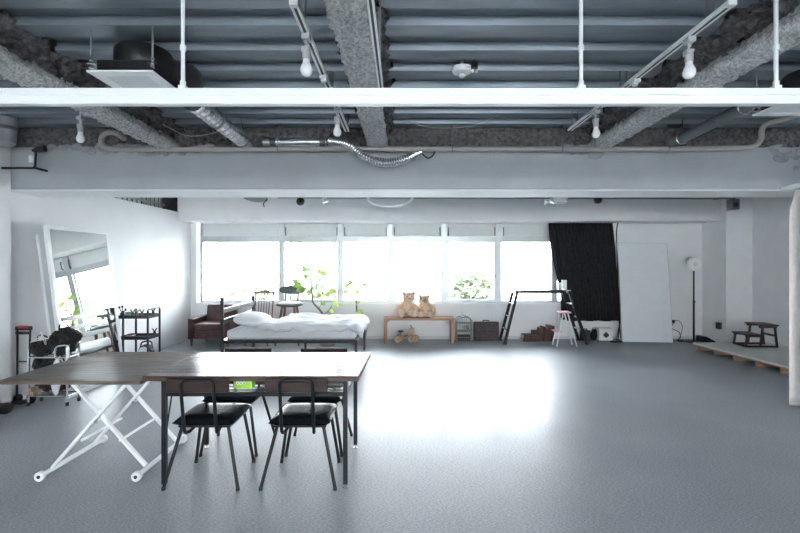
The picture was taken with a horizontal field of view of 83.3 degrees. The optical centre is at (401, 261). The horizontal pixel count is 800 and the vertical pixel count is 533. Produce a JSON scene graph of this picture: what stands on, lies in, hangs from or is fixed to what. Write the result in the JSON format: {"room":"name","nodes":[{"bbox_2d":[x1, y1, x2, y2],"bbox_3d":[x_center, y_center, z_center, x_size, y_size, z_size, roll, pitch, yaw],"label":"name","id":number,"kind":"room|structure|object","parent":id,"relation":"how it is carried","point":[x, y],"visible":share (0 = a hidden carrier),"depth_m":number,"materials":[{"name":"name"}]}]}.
{"room":"photo studio","nodes":[
{"label":"photo studio","id":0,"kind":"room"},
{"bbox_2d":[0,148,10,402],"bbox_3d":[-4.110,0.060,4.300,0.220,2.880,0.600,0,0,0],"label":"pillar","id":1,"kind":"structure","parent":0,"point":[5,153],"depth_m":4.54,"materials":[{"name":"paint"}]},
{"bbox_2d":[11,192,190,400],"bbox_3d":[-4.170,0.290,6.795,0.100,2.420,4.350,0,0,0],"label":"wall","id":2,"kind":"structure","parent":0,"point":[150,249],"depth_m":6.63,"materials":[{"name":"paint"}]},
{"bbox_2d":[118,197,164,207],"bbox_3d":[-4.340,-1.040,7.200,0.050,0.680,2.000,0,0,0],"label":"vent","id":3,"kind":"object","parent":2,"relation":"attached to","point":[139,199],"depth_m":7.68,"materials":[{"name":"metal"}]},
{"bbox_2d":[132,197,177,211],"bbox_3d":[-4.545,-1.085,8.280,0.849,0.770,0.040,0,0,0],"label":"vent","id":4,"kind":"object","parent":2,"relation":"attached to","point":[171,203],"depth_m":8.26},
{"bbox_2d":[0,339,799,532],"bbox_3d":[0.750,1.600,2.360,11.740,0.200,13.320,0,0,0],"label":"floor","id":5,"kind":"structure","parent":0,"point":[518,436],"depth_m":3.52,"materials":[{"name":"concrete"}]},
{"bbox_2d":[0,403,12,414],"bbox_3d":[-3.975,1.450,4.450,0.214,0.106,0.154,0,0,0],"label":"case","id":6,"kind":"object","parent":5,"relation":"on","point":[5,408],"visible":1,"depth_m":4.42,"materials":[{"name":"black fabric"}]},
{"bbox_2d":[11,326,35,403],"bbox_3d":[-4.000,1.085,4.730,0.170,0.830,0.179,0,0,0],"label":"luggage cart","id":7,"kind":"object","parent":5,"relation":"on","point":[18,398],"visible":0.8,"depth_m":4.75,"materials":[{"name":"black metal"}]},
{"bbox_2d":[36,235,62,390],"bbox_3d":[-3.933,0.600,5.425,0.265,1.808,0.870,0,0,0],"label":"board","id":8,"kind":"object","parent":5,"relation":"on","point":[40,241],"visible":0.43,"depth_m":5.01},
{"bbox_2d":[26,342,80,405],"bbox_3d":[-3.686,1.172,4.775,0.451,0.656,0.200,0,0,0],"label":"rack","id":9,"kind":"object","parent":5,"relation":"on","point":[67,393],"visible":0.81,"depth_m":4.69,"materials":[{"name":"white metal"}]},
{"bbox_2d":[29,334,52,356],"bbox_3d":[-3.818,0.887,4.771,0.243,0.246,0.174,0,0,-12],"label":"bag","id":10,"kind":"object","parent":9,"relation":"on","point":[37,348],"visible":0.8,"depth_m":4.72,"materials":[{"name":"fabric"}]},
{"bbox_2d":[32,358,49,385],"bbox_3d":[-3.837,1.176,4.796,0.181,0.365,0.145,0,0,0],"label":"bag","id":11,"kind":"object","parent":9,"relation":"on","point":[37,362],"visible":0.32,"depth_m":4.75,"materials":[{"name":"fabric"}]},
{"bbox_2d":[28,391,76,396],"bbox_3d":[-3.692,1.400,4.775,0.423,0.018,0.188,0,0,0],"label":"shelf","id":12,"kind":"object","parent":9,"relation":"attached to","point":[61,393],"depth_m":4.75,"materials":[{"name":"silver metal"}]},
{"bbox_2d":[28,353,78,357],"bbox_3d":[-3.692,0.995,4.775,0.423,0.018,0.188,0,0,0],"label":"shelf","id":13,"kind":"object","parent":9,"relation":"attached to","point":[52,355],"depth_m":4.72,"materials":[{"name":"silver metal"}]},
{"bbox_2d":[37,355,70,391],"bbox_3d":[-3.685,1.180,4.782,0.403,0.406,0.177,0,0,-5],"label":"bag","id":14,"kind":"object","parent":9,"relation":"on","point":[45,388],"visible":0.23,"depth_m":4.74,"materials":[{"name":"fabric"}]},
{"bbox_2d":[51,356,60,395],"bbox_3d":[-3.570,1.177,4.640,0.087,0.403,0.073,0,0,-32],"label":"sack","id":15,"kind":"object","parent":9,"relation":"hanging from","point":[55,388],"visible":0.38,"depth_m":4.62,"materials":[{"name":"fabric"}]},
{"bbox_2d":[48,323,82,355],"bbox_3d":[-3.574,0.823,4.776,0.321,0.350,0.176,0,0,0],"label":"bag","id":16,"kind":"object","parent":9,"relation":"on","point":[67,335],"visible":0.94,"depth_m":4.72,"materials":[{"name":"fabric"}]},
{"bbox_2d":[43,225,122,398],"bbox_3d":[-3.799,0.547,5.440,0.277,1.914,1.040,0,0,0],"label":"leaning mirror","id":17,"kind":"object","parent":5,"relation":"on","point":[79,262],"visible":0.64,"depth_m":5.39,"materials":[{"name":"white mirror"}]},
{"bbox_2d":[0,352,199,481],"bbox_3d":[-2.179,1.139,3.415,0.953,0.722,0.970,0,0,0],"label":"table","id":18,"kind":"object","parent":5,"relation":"on","point":[125,369],"visible":0.94,"depth_m":3.23,"materials":[{"name":"wood"}]},
{"bbox_2d":[118,307,160,351],"bbox_3d":[-3.679,1.073,6.330,0.442,0.851,0.324,0,0,0],"label":"trolley","id":19,"kind":"object","parent":5,"relation":"on","point":[140,336],"visible":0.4,"depth_m":6.18,"materials":[{"name":"black metal"}]},
{"bbox_2d":[118,313,158,318],"bbox_3d":[-3.695,0.757,6.330,0.410,0.045,0.300,0,0,0],"label":"tray","id":20,"kind":"object","parent":19,"relation":"on","point":[145,315],"depth_m":6.18,"materials":[{"name":"black metal"}]},
{"bbox_2d":[121,333,158,339],"bbox_3d":[-3.695,1.048,6.330,0.410,0.045,0.300,0,0,0],"label":"tray","id":21,"kind":"object","parent":19,"relation":"on","point":[140,336],"depth_m":6.19,"materials":[{"name":"black metal"}]},
{"bbox_2d":[138,340,154,351],"bbox_3d":[-3.560,1.217,6.266,0.200,0.252,0.129,0,0,0],"label":"work light","id":22,"kind":"object","parent":19,"relation":"on","point":[143,348],"visible":0.66,"depth_m":6.23,"materials":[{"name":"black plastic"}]},
{"bbox_2d":[161,378,254,490],"bbox_3d":[-1.325,1.126,3.134,0.517,0.750,0.492,0,0,0],"label":"dining chair","id":23,"kind":"object","parent":5,"relation":"on","point":[215,415],"visible":1,"depth_m":3.00,"materials":[{"name":"black leather"}]},
{"bbox_2d":[188,304,240,345],"bbox_3d":[-3.430,1.154,8.325,0.740,0.692,0.710,0,0,0],"label":"armchair","id":24,"kind":"object","parent":5,"relation":"on","point":[206,326],"visible":0.58,"depth_m":8.01,"materials":[{"name":"red leather"}]},
{"bbox_2d":[194,320,219,330],"bbox_3d":[-3.430,1.163,8.240,0.550,0.125,0.520,0,0,0],"label":"seat cushion","id":25,"kind":"object","parent":24,"relation":"on","point":[199,325],"depth_m":7.99,"materials":[{"name":"red leather"}]},
{"bbox_2d":[199,348,274,456],"bbox_3d":[-1.340,1.126,3.708,0.517,0.750,0.492,0,0,0],"label":"dining chair","id":26,"kind":"object","parent":5,"relation":"on","point":[219,399],"visible":0.36,"depth_m":3.49,"materials":[{"name":"black metal"}]},
{"bbox_2d":[142,352,369,488],"bbox_3d":[-0.976,1.121,3.320,1.432,0.757,0.784,0,0,0],"label":"dining table","id":27,"kind":"object","parent":5,"relation":"on","point":[346,367],"visible":0.89,"depth_m":3.08,"materials":[{"name":"brown wood"}]},
{"bbox_2d":[233,381,255,388],"bbox_3d":[-1.085,0.833,3.098,0.130,0.062,0.083,0,0,3],"label":"packet","id":28,"kind":"object","parent":27,"relation":"on","point":[236,384],"visible":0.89,"depth_m":3.06,"materials":[{"name":"green plastic"}]},
{"bbox_2d":[245,290,274,345],"bbox_3d":[-2.600,1.014,8.286,0.424,0.975,0.514,0,0,0],"label":"spindle chair","id":29,"kind":"object","parent":5,"relation":"on","point":[261,291],"visible":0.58,"depth_m":8.49,"materials":[{"name":"brown wood"}]},
{"bbox_2d":[274,285,304,345],"bbox_3d":[-2.050,0.970,8.218,0.492,1.067,0.456,0,0,0],"label":"counter chair","id":30,"kind":"object","parent":5,"relation":"on","point":[289,289],"visible":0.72,"depth_m":8.29,"materials":[{"name":"metal"}]},
{"bbox_2d":[220,291,364,351],"bbox_3d":[-1.589,1.000,6.995,1.928,1.000,1.360,0,0,0],"label":"frame","id":31,"kind":"object","parent":5,"relation":"on","point":[223,300],"visible":0.56,"depth_m":6.32,"materials":[{"name":"metal"}]},
{"bbox_2d":[227,319,357,338],"bbox_3d":[-1.567,1.029,6.995,1.825,0.138,1.310,0,0,0],"label":"mattress","id":32,"kind":"object","parent":31,"relation":"on","point":[240,332],"visible":0.43,"depth_m":6.34,"materials":[{"name":"fabric"}]},
{"bbox_2d":[233,311,271,326],"bbox_3d":[-2.250,0.860,6.800,0.492,0.207,0.800,0,0,0],"label":"pillow","id":33,"kind":"object","parent":32,"relation":"on","point":[250,319],"visible":0.94,"depth_m":6.53,"materials":[{"name":"fabric"}]},
{"bbox_2d":[257,312,368,337],"bbox_3d":[-1.312,0.956,6.996,1.549,0.223,1.476,0,0,0],"label":"duvet","id":34,"kind":"object","parent":32,"relation":"on","point":[305,322],"visible":1,"depth_m":6.47,"materials":[{"name":"fabric"}]},
{"bbox_2d":[259,378,340,490],"bbox_3d":[-0.685,1.126,3.134,0.517,0.750,0.492,0,0,0],"label":"dining chair","id":35,"kind":"object","parent":5,"relation":"on","point":[313,415],"visible":1,"depth_m":2.99,"materials":[{"name":"black metal"}]},
{"bbox_2d":[292,265,338,346],"bbox_3d":[-1.533,0.778,8.027,0.823,1.444,0.343,0,0,-6],"label":"fig","id":36,"kind":"object","parent":5,"relation":"on","point":[297,284],"visible":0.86,"depth_m":7.96,"materials":[{"name":"plant"}]},
{"bbox_2d":[319,339,335,346],"bbox_3d":[-1.330,1.350,8.050,0.344,0.300,0.344,0,0,0],"label":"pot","id":37,"kind":"object","parent":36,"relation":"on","point":[321,344],"depth_m":7.93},
{"bbox_2d":[284,348,352,456],"bbox_3d":[-0.680,1.126,3.708,0.517,0.750,0.492,0,0,0],"label":"dining chair","id":38,"kind":"object","parent":5,"relation":"on","point":[293,399],"visible":0.38,"depth_m":3.49,"materials":[{"name":"black metal"}]},
{"bbox_2d":[343,280,367,344],"bbox_3d":[-0.819,0.911,8.182,0.397,1.178,0.344,0,0,-43],"label":"fig","id":39,"kind":"object","parent":5,"relation":"on","point":[346,285],"visible":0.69,"depth_m":8.17,"materials":[{"name":"plant"}]},
{"bbox_2d":[351,328,367,344],"bbox_3d":[-0.800,1.350,8.200,0.344,0.300,0.344,0,0,0],"label":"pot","id":40,"kind":"object","parent":39,"relation":"on","point":[360,342],"depth_m":8.09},
{"bbox_2d":[395,325,418,342],"bbox_3d":[0.095,1.343,8.422,0.447,0.324,0.235,0,0,7],"label":"tricycle","id":41,"kind":"object","parent":5,"relation":"on","point":[411,338],"visible":1,"depth_m":8.36,"materials":[{"name":"brown wood"}]},
{"bbox_2d":[384,316,453,342],"bbox_3d":[0.315,1.268,8.450,1.300,0.465,0.340,0,0,0],"label":"bench","id":42,"kind":"object","parent":5,"relation":"on","point":[387,319],"visible":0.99,"depth_m":8.29,"materials":[{"name":"brown wood"}]},
{"bbox_2d":[396,291,418,317],"bbox_3d":[0.098,0.796,8.467,0.430,0.483,0.378,0,0,-6],"label":"teddy bear","id":43,"kind":"object","parent":42,"relation":"on","point":[405,308],"visible":0.99,"depth_m":8.43},
{"bbox_2d":[417,294,435,317],"bbox_3d":[0.454,0.825,8.466,0.379,0.425,0.332,0,0,10],"label":"teddy bear","id":44,"kind":"object","parent":42,"relation":"on","point":[427,309],"visible":0.97,"depth_m":8.44},
{"bbox_2d":[455,316,471,341],"bbox_3d":[1.160,1.254,8.463,0.296,0.473,0.250,0,0,0],"label":"wire cage","id":45,"kind":"object","parent":5,"relation":"on","point":[466,317],"visible":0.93,"depth_m":8.35,"materials":[{"name":"black metal"}]},
{"bbox_2d":[473,320,498,340],"bbox_3d":[1.605,1.302,8.600,0.476,0.395,0.156,0,0,-1],"label":"suitcase","id":46,"kind":"object","parent":5,"relation":"on","point":[482,331],"visible":1,"depth_m":8.53,"materials":[{"name":"brown leather"}]},
{"bbox_2d":[498,289,588,344],"bbox_3d":[2.615,1.004,8.380,1.555,0.992,0.450,0,0,0],"label":"work platform","id":47,"kind":"object","parent":5,"relation":"on","point":[516,291],"visible":1,"depth_m":8.25,"materials":[{"name":"black metal"}]},
{"bbox_2d":[552,311,577,346],"bbox_3d":[2.909,1.194,8.070,0.394,0.617,0.253,0,0,0],"label":"step stool","id":48,"kind":"object","parent":5,"relation":"on","point":[555,330],"visible":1,"depth_m":7.98,"materials":[{"name":"white metal"}]},
{"bbox_2d":[596,327,612,340],"bbox_3d":[3.865,1.377,8.600,0.258,0.245,0.188,0,0,3],"label":"box","id":49,"kind":"object","parent":5,"relation":"on","point":[603,333],"visible":0.91,"depth_m":8.51,"materials":[{"name":"white plastic"}]},
{"bbox_2d":[617,242,672,342],"bbox_3d":[4.582,0.564,8.501,0.988,1.879,0.305,0,0,0],"label":"leaning board","id":50,"kind":"object","parent":5,"relation":"on","point":[643,268],"visible":1,"depth_m":8.48,"materials":[{"name":"metal"}]},
{"bbox_2d":[686,257,701,342],"bbox_3d":[5.460,0.705,8.420,0.260,1.590,0.260,0,0,0],"label":"lamp","id":51,"kind":"object","parent":5,"relation":"on","point":[694,264],"visible":0.94,"depth_m":8.39,"materials":[{"name":"black metal"}]},
{"bbox_2d":[689,258,701,269],"bbox_3d":[5.460,0.040,8.377,0.236,0.236,0.005,0,0,0],"label":"diffuser","id":52,"kind":"object","parent":51,"relation":"attached to","point":[694,263],"depth_m":8.37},
{"bbox_2d":[696,335,714,341],"bbox_3d":[5.710,1.445,8.457,0.240,0.110,0.205,0,0,0],"label":"wedge","id":53,"kind":"object","parent":5,"relation":"on","point":[701,338],"visible":0.8,"depth_m":8.37,"materials":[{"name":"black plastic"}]},
{"bbox_2d":[692,342,788,373],"bbox_3d":[5.654,1.441,6.670,1.313,0.118,2.144,0,0,0],"label":"platform","id":54,"kind":"object","parent":5,"relation":"on","point":[763,357],"visible":0.85,"depth_m":6.87,"materials":[{"name":"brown wood"}]},
{"bbox_2d":[732,322,778,347],"bbox_3d":[5.819,1.198,7.421,0.511,0.373,0.357,0,0,4],"label":"steps","id":55,"kind":"structure","parent":54,"relation":"on","point":[762,325],"depth_m":7.29,"materials":[{"name":"brown wood"}]},
{"bbox_2d":[0,0,799,127],"bbox_3d":[0.750,-1.405,2.459,11.740,0.056,13.318,0,0,0],"label":"ceiling","id":56,"kind":"structure","parent":0,"point":[232,43],"depth_m":2.92,"materials":[{"name":"metal"}]},
{"bbox_2d":[0,115,17,147],"bbox_3d":[-3.820,-1.250,4.300,0.230,0.300,0.230,0,0,0],"label":"insulated riser","id":57,"kind":"object","parent":56,"relation":"attached to","point":[8,125],"visible":0.98,"depth_m":4.26,"materials":[{"name":"grey metal"}]},
{"bbox_2d":[0,10,183,152],"bbox_3d":[-2.396,-1.286,2.639,0.425,0.334,4.113,0,0,0],"label":"beam","id":58,"kind":"structure","parent":56,"relation":"attached to","point":[29,61],"depth_m":3.08,"materials":[{"name":"concrete"}]},
{"bbox_2d":[85,29,203,110],"bbox_3d":[-1.605,-1.265,3.021,0.531,0.290,0.742,0,0,0],"label":"air conditioner","id":59,"kind":"object","parent":56,"relation":"hanging from","point":[134,64],"visible":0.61,"depth_m":2.74,"materials":[{"name":"black plastic"}]},
{"bbox_2d":[106,76,162,87],"bbox_3d":[-1.665,-1.130,2.875,0.260,0.008,0.320,0,0,0],"label":"grille","id":60,"kind":"object","parent":59,"relation":"attached to","point":[120,81],"depth_m":2.81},
{"bbox_2d":[190,106,253,148],"bbox_3d":[-1.570,-1.266,3.950,0.156,0.288,1.220,0,0,0],"label":"spiral duct","id":61,"kind":"object","parent":56,"relation":"hanging from","point":[214,118],"visible":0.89,"depth_m":3.86,"materials":[{"name":"grey metal"}]},
{"bbox_2d":[243,197,267,206],"bbox_3d":[-1.953,-1.069,6.000,0.344,0.682,0.192,0,0,0],"label":"ceiling light","id":62,"kind":"object","parent":56,"relation":"hanging from","point":[253,199],"depth_m":5.94,"materials":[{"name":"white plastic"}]},
{"bbox_2d":[263,126,327,146],"bbox_3d":[-1.080,-1.284,4.560,0.640,0.233,0.096,0,0,0],"label":"duct","id":63,"kind":"object","parent":56,"relation":"hanging from","point":[322,141],"visible":0.89,"depth_m":4.53,"materials":[{"name":"grey metal"}]},
{"bbox_2d":[289,0,348,131],"bbox_3d":[-0.520,-1.321,3.235,0.062,0.159,2.130,0,0,0],"label":"track","id":64,"kind":"object","parent":56,"relation":"hanging from","point":[294,5],"visible":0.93,"depth_m":2.62,"materials":[{"name":"white metal"}]},
{"bbox_2d":[300,33,312,76],"bbox_3d":[-0.525,-1.131,2.470,0.068,0.227,0.068,0,0,0],"label":"track spotlight","id":65,"kind":"object","parent":64,"relation":"hanging from","point":[306,70],"visible":1,"depth_m":2.45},
{"bbox_2d":[302,48,309,59],"bbox_3d":[-0.525,-1.137,2.470,0.044,0.055,0.044,0,0,0],"label":"socket","id":66,"kind":"object","parent":65,"relation":"attached to","point":[305,51],"depth_m":2.45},
{"bbox_2d":[333,107,340,136],"bbox_3d":[-0.525,-1.131,3.650,0.068,0.227,0.068,0,0,0],"label":"track spotlight","id":67,"kind":"object","parent":64,"relation":"hanging from","point":[337,131],"visible":1,"depth_m":3.63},
{"bbox_2d":[323,0,395,147],"bbox_3d":[-0.246,-1.290,2.643,0.422,0.342,4.113,0,0,0],"label":"beam","id":68,"kind":"structure","parent":56,"relation":"attached to","point":[349,19],"depth_m":2.59,"materials":[{"name":"concrete"}]},
{"bbox_2d":[366,0,383,87],"bbox_3d":[-0.103,-1.122,1.357,0.024,0.556,1.715,0,0,0],"label":"track rail","id":69,"kind":"object","parent":56,"relation":"hanging from","point":[376,43],"visible":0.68,"depth_m":1.77,"materials":[{"name":"grey metal"}]},
{"bbox_2d":[366,197,413,207],"bbox_3d":[-0.153,-1.073,6.000,0.737,0.696,0.042,0,0,0],"label":"hose","id":70,"kind":"object","parent":56,"relation":"hanging from","point":[368,198],"visible":0.48,"depth_m":5.98,"materials":[{"name":"plastic"}]},
{"bbox_2d":[0,0,799,105],"bbox_3d":[1.100,-1.084,2.200,10.400,0.632,0.040,0,0,0],"label":"rail","id":71,"kind":"object","parent":56,"relation":"hanging from","point":[775,95],"visible":1,"depth_m":2.18,"materials":[{"name":"metal"}]},
{"bbox_2d":[770,80,781,87],"bbox_3d":[1.828,-0.863,2.200,0.035,0.041,0.030,0,0,0],"label":"socket","id":72,"kind":"object","parent":71,"relation":"attached to","point":[776,83],"depth_m":2.19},
{"bbox_2d":[14,128,799,169],"bbox_3d":[1.099,-1.194,4.741,10.466,0.522,0.244,0,0,0],"label":"beam","id":73,"kind":"structure","parent":56,"relation":"attached to","point":[63,140],"depth_m":4.66,"materials":[{"name":"concrete"}]},
{"bbox_2d":[396,114,500,127],"bbox_3d":[0.434,-1.325,4.200,1.058,0.157,0.007,0,0,0],"label":"cable","id":74,"kind":"object","parent":56,"relation":"hanging from","point":[396,114],"visible":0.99,"depth_m":4.20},
{"bbox_2d":[98,116,799,151],"bbox_3d":[0.370,-1.256,4.320,6.832,0.307,0.464,0,0,0],"label":"pipe","id":75,"kind":"object","parent":56,"relation":"hanging from","point":[761,133],"visible":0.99,"depth_m":4.50,"materials":[{"name":"grey metal"}]},
{"bbox_2d":[327,136,434,167],"bbox_3d":[-0.205,-1.105,4.518,1.088,0.338,0.180,0,0,0],"label":"flexible duct","id":76,"kind":"object","parent":75,"relation":"hanging from","point":[373,160],"visible":0.97,"depth_m":4.46,"materials":[{"name":"silver metal"}]},
{"bbox_2d":[178,197,720,222],"bbox_3d":[1.100,-1.065,8.510,10.440,0.630,0.520,0,0,0],"label":"concrete beam","id":77,"kind":"structure","parent":56,"relation":"attached to","point":[190,209],"depth_m":8.25,"materials":[{"name":"paint"}]},
{"bbox_2d":[549,223,619,320],"bbox_3d":[3.450,0.171,8.660,1.700,1.941,0.064,0,0,0],"label":"curtain","id":78,"kind":"object","parent":77,"relation":"hanging from","point":[583,254],"visible":0.94,"depth_m":8.66,"materials":[{"name":"black fabric"}]},
{"bbox_2d":[452,60,470,77],"bbox_3d":[0.420,-1.365,3.150,0.136,0.151,0.136,0,0,0],"label":"smoke detector","id":79,"kind":"object","parent":56,"relation":"attached to","point":[462,69],"visible":0.97,"depth_m":3.11,"materials":[{"name":"white plastic"}]},
{"bbox_2d":[471,60,477,72],"bbox_3d":[0.499,-1.373,3.100,0.044,0.135,0.040,0,0,0],"label":"junction box","id":80,"kind":"object","parent":56,"relation":"attached to","point":[474,65],"visible":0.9,"depth_m":3.08,"materials":[{"name":"black plastic"}]},
{"bbox_2d":[278,197,735,198],"bbox_3d":[1.393,-1.122,6.000,6.093,0.575,0.024,0,0,0],"label":"conduit","id":81,"kind":"object","parent":56,"relation":"hanging from","point":[278,197],"visible":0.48,"depth_m":5.99,"materials":[{"name":"grey metal"}]},
{"bbox_2d":[544,197,567,204],"bbox_3d":[2.050,-1.083,6.000,0.303,0.654,0.080,0,0,0],"label":"emergency light","id":82,"kind":"object","parent":56,"relation":"hanging from","point":[552,200],"visible":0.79,"depth_m":5.96,"materials":[{"name":"white plastic"}]},
{"bbox_2d":[567,0,736,130],"bbox_3d":[1.600,-1.321,3.225,0.062,0.159,2.110,0,0,0],"label":"track","id":83,"kind":"object","parent":56,"relation":"hanging from","point":[715,14],"visible":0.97,"depth_m":2.63,"materials":[{"name":"white metal"}]},
{"bbox_2d":[592,109,599,137],"bbox_3d":[1.595,-1.131,3.700,0.068,0.227,0.068,0,0,0],"label":"track spotlight","id":84,"kind":"object","parent":83,"relation":"hanging from","point":[596,132],"visible":1,"depth_m":3.68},
{"bbox_2d":[682,35,695,78],"bbox_3d":[1.595,-1.131,2.500,0.068,0.227,0.068,0,0,0],"label":"track spotlight","id":85,"kind":"object","parent":83,"relation":"hanging from","point":[689,71],"visible":1,"depth_m":2.48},
{"bbox_2d":[684,50,693,62],"bbox_3d":[1.595,-1.137,2.500,0.044,0.055,0.044,0,0,0],"label":"socket","id":86,"kind":"object","parent":85,"relation":"attached to","point":[688,54],"depth_m":2.48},
{"bbox_2d":[580,0,799,147],"bbox_3d":[2.020,-1.288,2.638,0.410,0.338,4.112,0,0,0],"label":"beam","id":87,"kind":"structure","parent":56,"relation":"attached to","point":[743,42],"depth_m":2.76,"materials":[{"name":"concrete"}]},
{"bbox_2d":[665,106,759,146],"bbox_3d":[2.740,-1.274,4.030,0.122,0.253,1.144,0,0,0],"label":"drain pipe","id":88,"kind":"object","parent":56,"relation":"attached to","point":[733,112],"visible":0.68,"depth_m":3.96,"materials":[{"name":"metal"}]},
{"bbox_2d":[713,197,739,209],"bbox_3d":[5.199,-1.112,6.994,0.706,0.596,0.132,0,0,0],"label":"ceiling speaker","id":89,"kind":"object","parent":56,"relation":"attached to","point":[731,204],"visible":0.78,"depth_m":6.96,"materials":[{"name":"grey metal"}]},
{"bbox_2d":[752,69,799,115],"bbox_3d":[2.848,-1.252,3.140,0.455,0.315,0.480,0,0,0],"label":"air conditioner","id":90,"kind":"object","parent":56,"relation":"hanging from","point":[791,80],"visible":0.65,"depth_m":3.23,"materials":[{"name":"black plastic"}]},
{"bbox_2d":[770,106,799,112],"bbox_3d":[2.840,-1.105,3.140,0.290,0.008,0.350,0,0,0],"label":"grille","id":91,"kind":"object","parent":90,"relation":"attached to","point":[783,109],"depth_m":3.25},
{"bbox_2d":[781,183,799,189],"bbox_3d":[3.930,-1.069,3.060,0.080,0.662,3.120,0,0,0],"label":"track","id":92,"kind":"object","parent":56,"relation":"hanging from","point":[792,186],"visible":1,"depth_m":4.52,"materials":[{"name":"grey metal"}]},
{"bbox_2d":[789,187,799,405],"bbox_3d":[3.930,0.344,4.125,0.116,2.173,0.767,0,0,0],"label":"curtain","id":93,"kind":"object","parent":92,"relation":"hanging from","point":[794,212],"visible":1,"depth_m":4.48,"materials":[{"name":"fabric"}]},
{"bbox_3d":[-2.750,-1.323,3.850,0.060,0.155,0.060,0,0,0],"label":"hanger","id":94,"kind":"object","parent":56,"relation":"hanging from","visible":0},
{"bbox_2d":[76,115,84,142],"bbox_3d":[-2.750,-1.131,3.850,0.068,0.227,0.068,0,0,0],"label":"track spotlight","id":95,"kind":"object","parent":94,"relation":"hanging from","point":[80,138],"visible":1,"depth_m":3.83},
{"bbox_2d":[11,147,799,188],"bbox_3d":[1.100,-0.970,4.900,10.440,0.440,0.500,0,0,0],"label":"concrete beam","id":96,"kind":"structure","parent":0,"point":[756,168],"depth_m":4.65,"materials":[{"name":"paint"}]},
{"bbox_2d":[1,145,47,171],"bbox_3d":[-3.833,-1.048,4.564,0.534,0.238,0.192,0,0,0],"label":"bracket","id":97,"kind":"object","parent":96,"relation":"attached to","point":[43,148],"visible":1,"depth_m":4.49,"materials":[{"name":"metal"}]},
{"bbox_2d":[11,189,799,196],"bbox_3d":[1.100,-0.744,4.900,10.440,0.012,0.496,0,0,0],"label":"soffit","id":98,"kind":"structure","parent":96,"relation":"attached to","point":[33,192],"depth_m":4.71,"materials":[{"name":"paint"}]},
{"bbox_2d":[191,223,701,335],"bbox_3d":[0.725,0.010,8.870,11.490,2.980,0.200,0,0,0],"label":"wall","id":99,"kind":"structure","parent":0,"point":[683,241],"depth_m":8.77,"materials":[{"name":"paint"}]},
{"bbox_2d":[200,223,280,301],"bbox_3d":[-3.157,-0.015,8.830,1.598,1.610,0.080,0,0,0],"label":"window","id":100,"kind":"structure","parent":99,"relation":"in","point":[209,232],"depth_m":8.83,"materials":[{"name":"metal"}]},
{"bbox_2d":[281,223,339,301],"bbox_3d":[-1.783,-0.015,8.818,1.150,1.610,0.104,0,0,0],"label":"window","id":101,"kind":"structure","parent":99,"relation":"in","point":[290,232],"depth_m":8.80,"materials":[{"name":"metal"}]},
{"bbox_2d":[340,223,389,301],"bbox_3d":[-0.721,-0.015,8.818,0.974,1.610,0.104,0,0,0],"label":"window","id":102,"kind":"structure","parent":99,"relation":"in","point":[349,232],"depth_m":8.80,"materials":[{"name":"metal"}]},
{"bbox_2d":[196,303,560,303],"bbox_3d":[0.050,0.805,8.745,8.100,0.030,0.050,0,0,0],"label":"trim","id":103,"kind":"structure","parent":99,"relation":"attached to","point":[196,303],"depth_m":8.72,"materials":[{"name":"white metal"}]},
{"bbox_2d":[390,223,443,301],"bbox_3d":[0.292,-0.015,8.818,1.052,1.610,0.104,0,0,0],"label":"window","id":104,"kind":"structure","parent":99,"relation":"in","point":[399,232],"depth_m":8.80,"materials":[{"name":"metal"}]},
{"bbox_2d":[444,223,498,301],"bbox_3d":[1.355,-0.015,8.818,1.072,1.610,0.104,0,0,0],"label":"window","id":105,"kind":"structure","parent":99,"relation":"in","point":[453,232],"depth_m":8.80,"materials":[{"name":"metal"}]},
{"bbox_2d":[499,223,553,301],"bbox_3d":[2.436,-0.015,8.818,1.091,1.610,0.104,0,0,0],"label":"window","id":106,"kind":"structure","parent":99,"relation":"in","point":[508,232],"depth_m":8.83,"materials":[{"name":"metal"}]},
{"bbox_2d":[366,336,695,338],"bbox_3d":[0.865,1.470,8.764,9.970,0.060,0.012,0,0,0],"label":"baseboard","id":107,"kind":"structure","parent":99,"relation":"attached to","point":[367,337],"depth_m":8.76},
{"bbox_2d":[554,268,560,301],"bbox_3d":[3.539,-0.015,8.818,1.115,1.610,0.104,0,0,0],"label":"window","id":108,"kind":"structure","parent":99,"relation":"in","point":[555,276],"depth_m":8.80,"materials":[{"name":"metal"}]},
{"bbox_2d":[702,197,751,341],"bbox_3d":[6.085,0.060,8.445,0.470,2.880,0.650,0,0,0],"label":"pillar","id":109,"kind":"structure","parent":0,"point":[727,242],"depth_m":8.12,"materials":[{"name":"paint"}]},
{"bbox_2d":[752,197,792,346],"bbox_3d":[6.395,0.060,2.485,0.150,2.880,12.970,0,0,0],"label":"wall","id":110,"kind":"structure","parent":0,"point":[770,215],"depth_m":7.72,"materials":[{"name":"paint"}]},
{"label":"outside","id":111,"kind":"structure","parent":0,"visible":0},
{"bbox_2d":[204,290,560,299],"bbox_3d":[0.000,5.650,15.000,120.000,0.300,150.000,0,0,0],"label":"ground","id":112,"kind":"structure","parent":111,"point":[363,294],"depth_m":73.88,"materials":[{"name":"white"}]},
{"bbox_2d":[209,276,278,299],"bbox_3d":[-5.239,2.981,15.008,2.602,5.056,2.089,0,0,0],"label":"tree","id":113,"kind":"object","parent":112,"relation":"on","point":[239,288],"visible":0.25,"depth_m":14.74,"materials":[{"name":"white plant"}]},
{"bbox_2d":[287,275,334,299],"bbox_3d":[-2.926,2.958,14.487,1.828,5.102,1.403,0,0,0],"label":"tree","id":114,"kind":"object","parent":112,"relation":"on","point":[326,286],"visible":0.22,"depth_m":14.29,"materials":[{"name":"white plant"}]},
{"bbox_2d":[449,259,501,299],"bbox_3d":[2.161,2.700,13.991,1.871,5.616,1.524,0,0,0],"label":"tree","id":115,"kind":"object","parent":112,"relation":"on","point":[470,285],"visible":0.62,"depth_m":13.69,"materials":[{"name":"green plant"}]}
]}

